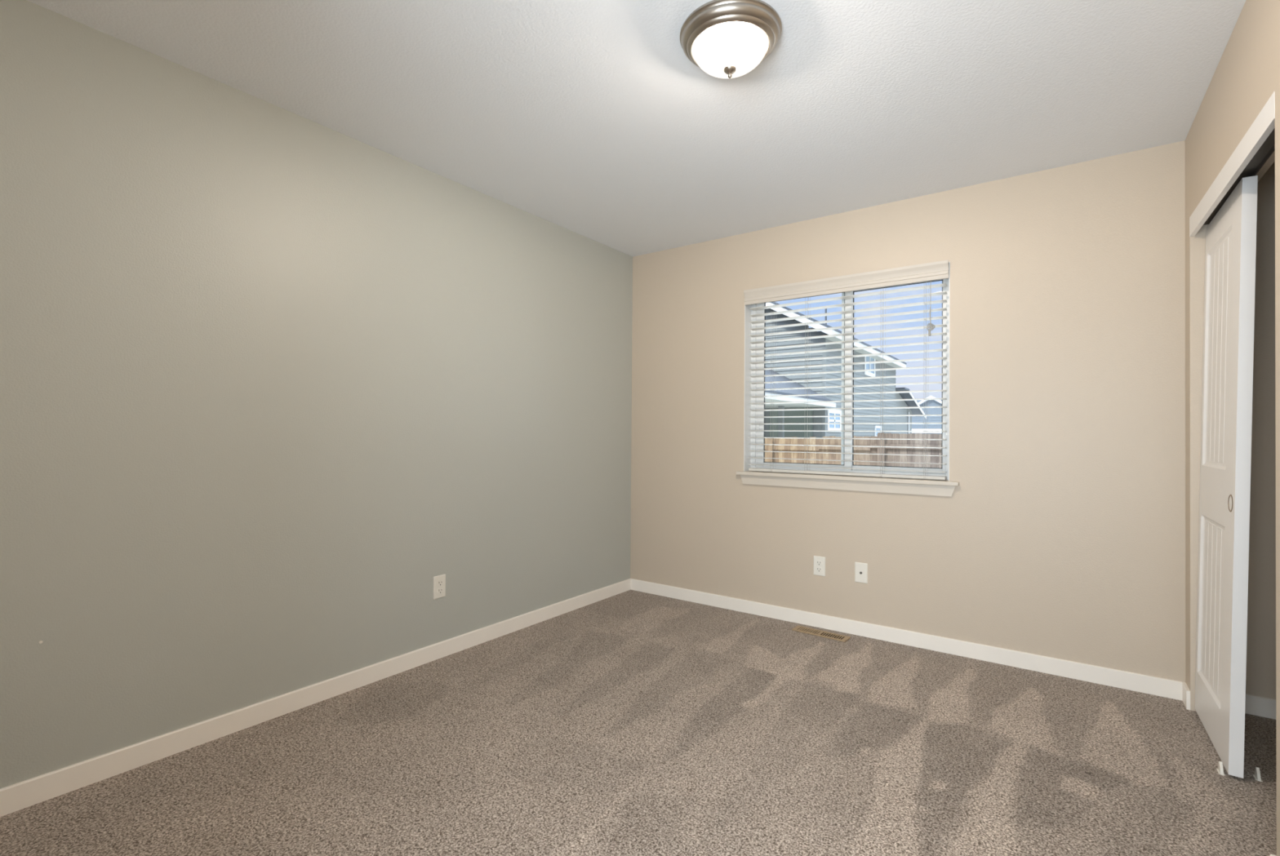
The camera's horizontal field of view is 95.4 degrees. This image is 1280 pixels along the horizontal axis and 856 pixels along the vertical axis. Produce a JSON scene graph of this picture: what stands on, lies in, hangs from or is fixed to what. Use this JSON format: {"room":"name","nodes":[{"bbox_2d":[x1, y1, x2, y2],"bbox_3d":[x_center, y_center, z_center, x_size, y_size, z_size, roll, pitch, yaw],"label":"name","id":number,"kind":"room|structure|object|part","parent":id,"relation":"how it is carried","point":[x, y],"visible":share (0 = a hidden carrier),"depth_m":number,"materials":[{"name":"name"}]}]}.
{"room":"empty bedroom","nodes":[
{"label":"empty bedroom","id":0,"kind":"room"},
{"bbox_2d":[0,0,632,789],"bbox_3d":[-1.175,-0.061,2.825,0.120,2.440,3.660,0,-1,36],"label":"wall","id":1,"kind":"structure","parent":0,"point":[271,375],"depth_m":2.24,"materials":[{"name":"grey paint"}]},
{"bbox_2d":[0,578,631,817],"bbox_3d":[-1.129,1.120,2.776,0.012,0.078,3.660,0,-1,36],"label":"baseboard","id":2,"kind":"structure","parent":1,"relation":"attached to","point":[17,797],"depth_m":2.25,"materials":[{"name":"white paint"}]},
{"bbox_2d":[433,574,445,599],"bbox_3d":[-1.011,0.802,2.944,0.009,0.114,0.070,0,-1,36],"label":"power outlet","id":3,"kind":"object","parent":1,"relation":"attached to","point":[439,581],"visible":1,"depth_m":2.94,"materials":[{"name":"white plastic"}]},
{"bbox_2d":[437,587,443,594],"bbox_3d":[-1.009,0.822,2.942,0.003,0.028,0.033,0,-1,36],"label":"receptacle","id":4,"kind":"object","parent":3,"relation":"attached to","point":[440,590],"depth_m":2.94,"materials":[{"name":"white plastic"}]},
{"bbox_2d":[437,580,443,586],"bbox_3d":[-1.008,0.783,2.943,0.003,0.028,0.033,0,-1,36],"label":"receptacle","id":5,"kind":"object","parent":3,"relation":"attached to","point":[440,583],"depth_m":2.94,"materials":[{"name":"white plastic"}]},
{"bbox_2d":[26,0,1245,257],"bbox_3d":[0.401,-1.379,1.742,3.940,0.200,3.940,0,-1,36],"label":"ceiling","id":6,"kind":"structure","parent":0,"point":[591,119],"depth_m":2.19,"materials":[{"name":"paint"}]},
{"bbox_2d":[680,0,782,78],"bbox_3d":[0.291,-1.205,1.885,0.325,0.146,0.325,0,-1,36],"label":"ceiling light","id":7,"kind":"object","parent":6,"relation":"attached to","point":[724,38],"visible":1,"depth_m":1.80,"materials":[{"name":"silver metal"}]},
{"bbox_2d":[0,590,1276,855],"bbox_3d":[0.379,1.160,1.698,3.720,0.001,3.660,0,-1,36],"label":"floor","id":8,"kind":"structure","parent":0,"point":[630,722],"depth_m":2.01,"materials":[{"name":"beige carpet"}]},
{"bbox_2d":[791,625,850,642],"bbox_3d":[1.034,1.176,3.334,0.310,0.007,0.090,0,-1,38],"label":"floor vent","id":9,"kind":"object","parent":8,"relation":"in","point":[843,638],"visible":1,"depth_m":3.32,"materials":[{"name":"beige metal"}]},
{"bbox_2d":[1216,761,1225,775],"bbox_3d":[1.980,1.156,1.986,0.016,0.036,0.040,0,-1,36],"label":"guide","id":10,"kind":"object","parent":8,"relation":"on","point":[1220,771],"visible":1,"depth_m":1.98,"materials":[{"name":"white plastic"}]},
{"bbox_2d":[1253,767,1262,782],"bbox_3d":[2.070,1.157,1.953,0.016,0.036,0.040,0,-1,36],"label":"guide","id":11,"kind":"object","parent":8,"relation":"on","point":[1257,774],"visible":1,"depth_m":1.95,"materials":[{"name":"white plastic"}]},
{"bbox_2d":[630,140,1275,699],"bbox_3d":[1.490,-0.038,3.269,3.940,2.440,0.160,0,-1,36],"label":"wall","id":12,"kind":"structure","parent":0,"point":[1061,534],"depth_m":2.92,"materials":[{"name":"beige paint"}]},
{"bbox_2d":[813,555,825,576],"bbox_3d":[1.063,0.820,3.458,0.070,0.114,0.009,0,-1,36],"label":"power outlet","id":13,"kind":"object","parent":12,"relation":"attached to","point":[819,562],"visible":1,"depth_m":3.45,"materials":[{"name":"white plastic"}]},
{"bbox_2d":[816,567,822,572],"bbox_3d":[1.062,0.839,3.455,0.033,0.028,0.003,0,-1,36],"label":"receptacle","id":14,"kind":"object","parent":13,"relation":"attached to","point":[818,569],"depth_m":3.45,"materials":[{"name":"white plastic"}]},
{"bbox_2d":[816,560,822,565],"bbox_3d":[1.062,0.800,3.455,0.033,0.028,0.003,0,-1,36],"label":"receptacle","id":15,"kind":"object","parent":13,"relation":"attached to","point":[818,562],"depth_m":3.45,"materials":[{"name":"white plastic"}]},
{"bbox_2d":[736,262,959,497],"bbox_3d":[1.190,-0.260,3.461,1.264,1.238,0.191,0,-1,36],"label":"window","id":16,"kind":"structure","parent":12,"relation":"in","point":[859,483],"depth_m":3.48,"materials":[{"name":"white plastic"}]},
{"bbox_3d":[1.015,-0.298,3.653,0.611,1.100,0.022,0,-1,36],"label":"sash","id":17,"kind":"part","parent":16,"relation":"part of","materials":[{"name":"white plastic"}]},
{"bbox_2d":[743,260,949,479],"bbox_3d":[1.163,-0.302,3.429,1.170,1.157,0.097,0,-1,36],"label":"window blind","id":18,"kind":"object","parent":16,"relation":"attached to","point":[939,270],"visible":0.99,"depth_m":3.38,"materials":[{"name":"white plastic"}]},
{"bbox_3d":[0.844,-0.279,3.684,0.014,1.080,0.052,0,-1,36],"label":"ladder cord","id":19,"kind":"part","parent":18,"relation":"part of","materials":[{"name":"white fabric"}]},
{"bbox_3d":[1.023,-0.279,3.557,0.014,1.080,0.052,0,-1,36],"label":"ladder cord","id":20,"kind":"part","parent":18,"relation":"part of","materials":[{"name":"white fabric"}]},
{"bbox_3d":[1.173,0.268,3.441,1.133,0.017,0.050,0,-1,36],"label":"rail","id":21,"kind":"part","parent":18,"relation":"part of","materials":[{"name":"white plastic"}]},
{"bbox_3d":[1.377,-0.279,3.304,0.014,1.080,0.052,0,-1,36],"label":"ladder cord","id":22,"kind":"part","parent":18,"relation":"part of","materials":[{"name":"white fabric"}]},
{"bbox_3d":[1.558,-0.278,3.174,0.014,1.080,0.052,0,-1,36],"label":"ladder cord","id":23,"kind":"part","parent":18,"relation":"part of","materials":[{"name":"white fabric"}]},
{"bbox_3d":[1.563,-0.663,3.127,0.040,0.291,0.017,0,-1,36],"label":"pull cord","id":24,"kind":"part","parent":18,"relation":"part of","materials":[{"name":"white fabric"}]},
{"bbox_3d":[1.168,0.291,3.432,1.264,0.021,0.131,0,-1,36],"label":"sill","id":25,"kind":"part","parent":16,"relation":"part of","materials":[{"name":"white paint"}]},
{"bbox_3d":[1.457,-0.297,3.369,0.570,1.100,0.022,0,-1,36],"label":"sash","id":26,"kind":"part","parent":16,"relation":"part of","materials":[{"name":"white plastic"}]},
{"bbox_2d":[854,562,867,583],"bbox_3d":[1.257,0.825,3.316,0.070,0.114,0.014,0,-1,36],"label":"cable jack","id":27,"kind":"object","parent":12,"relation":"attached to","point":[860,569],"visible":1,"depth_m":3.31,"materials":[{"name":"white plastic"}]},
{"bbox_2d":[631,578,1182,700],"bbox_3d":[1.144,1.142,3.393,2.971,0.078,0.012,0,-1,36],"label":"baseboard","id":28,"kind":"structure","parent":12,"relation":"attached to","point":[1167,688],"depth_m":3.07,"materials":[{"name":"white paint"}]},
{"bbox_2d":[1244,693,1275,719],"bbox_3d":[2.705,1.143,2.279,0.610,0.078,0.012,0,-1,36],"label":"baseboard","id":29,"kind":"structure","parent":12,"relation":"attached to","point":[1260,706],"depth_m":2.39,"materials":[{"name":"white paint"}]},
{"bbox_2d":[1185,0,1279,855],"bbox_3d":[1.358,-0.059,1.016,0.115,2.440,3.660,0,-1,36],"label":"wall","id":30,"kind":"structure","parent":0,"point":[1246,74],"depth_m":2.03,"materials":[{"name":"beige paint"}]},
{"bbox_2d":[1182,682,1190,710],"bbox_3d":[2.330,1.142,2.486,0.012,0.078,0.110,0,-1,36],"label":"baseboard","id":31,"kind":"structure","parent":30,"relation":"attached to","point":[1185,691],"depth_m":2.46,"materials":[{"name":"white paint"}]},
{"bbox_2d":[1195,175,1257,778],"bbox_3d":[2.178,0.166,2.179,0.039,2.000,0.583,1,0,36],"label":"door","id":32,"kind":"structure","parent":30,"relation":"in","point":[1231,234],"depth_m":2.05,"materials":[{"name":"white paint"}]},
{"bbox_3d":[2.026,0.258,1.995,0.009,0.061,0.061,1,0,36],"label":"finger pull","id":33,"kind":"part","parent":32,"relation":"part of","materials":[{"name":"silver metal"}]},
{"bbox_2d":[1189,91,1275,236],"bbox_3d":[1.982,-0.843,1.974,0.016,0.102,1.173,0,-1,36],"label":"trim","id":34,"kind":"structure","parent":30,"relation":"attached to","point":[1264,124],"depth_m":1.83,"materials":[{"name":"white paint"}]},
{"bbox_2d":[1203,128,1275,225],"bbox_3d":[2.018,-0.849,1.949,0.057,0.022,1.173,0,-1,36],"label":"trim","id":35,"kind":"structure","parent":30,"relation":"attached to","point":[1267,148],"depth_m":1.88,"materials":[{"name":"metal"}]},
{"label":"outside","id":36,"kind":"structure","parent":0,"visible":0},
{"label":"ground","id":37,"kind":"structure","parent":36,"visible":0},
{"bbox_2d":[764,302,926,437],"bbox_3d":[5.767,-1.903,26.994,9.880,8.150,22.900,0,-1,36],"label":"house","id":38,"kind":"structure","parent":37,"relation":"on","point":[869,351],"depth_m":21.04,"materials":[{"name":"grey"}]},
{"bbox_3d":[4.775,0.676,19.715,0.150,2.850,0.160,0,-1,36],"label":"patio post","id":39,"kind":"part","parent":38,"relation":"part of","materials":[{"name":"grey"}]},
{"bbox_3d":[5.390,0.696,20.895,1.600,2.840,0.034,0,-1,36],"label":"patio door","id":40,"kind":"part","parent":38,"relation":"part of","materials":[{"name":"grey glass"}]},
{"bbox_3d":[6.999,-0.262,21.022,0.020,0.520,1.270,0,-1,36],"label":"pane","id":41,"kind":"part","parent":38,"relation":"part of","materials":[{"name":"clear glass"}]},
{"bbox_3d":[9.851,-2.756,25.011,0.020,0.740,1.380,0,-1,36],"label":"pane","id":42,"kind":"part","parent":38,"relation":"part of","materials":[{"name":"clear glass"}]},
{"bbox_2d":[764,432,942,467],"bbox_3d":[3.782,1.061,12.555,10.639,1.939,0.082,0,-1,36],"label":"fence","id":43,"kind":"object","parent":37,"relation":"on","point":[929,443],"visible":0.14,"depth_m":11.95,"materials":[{"name":"brown wood"}]},
{"bbox_3d":[2.918,1.137,13.132,0.140,1.785,0.018,0,-1,36],"label":"post","id":44,"kind":"part","parent":43,"relation":"part of","materials":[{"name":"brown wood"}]},
{"bbox_3d":[3.729,0.403,12.599,10.500,0.165,0.038,0,-1,36],"label":"rail","id":45,"kind":"part","parent":43,"relation":"part of","materials":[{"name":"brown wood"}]},
{"bbox_3d":[4.855,1.086,11.750,0.140,1.890,0.018,0,-1,36],"label":"post","id":46,"kind":"part","parent":43,"relation":"part of","materials":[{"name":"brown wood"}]},
{"bbox_2d":[911,395,942,434],"bbox_3d":[24.378,0.045,46.672,9.100,4.870,9.400,0,-1,36],"label":"house","id":47,"kind":"structure","parent":37,"relation":"on","point":[924,402],"depth_m":43.21,"materials":[{"name":"blue"}]}
]}

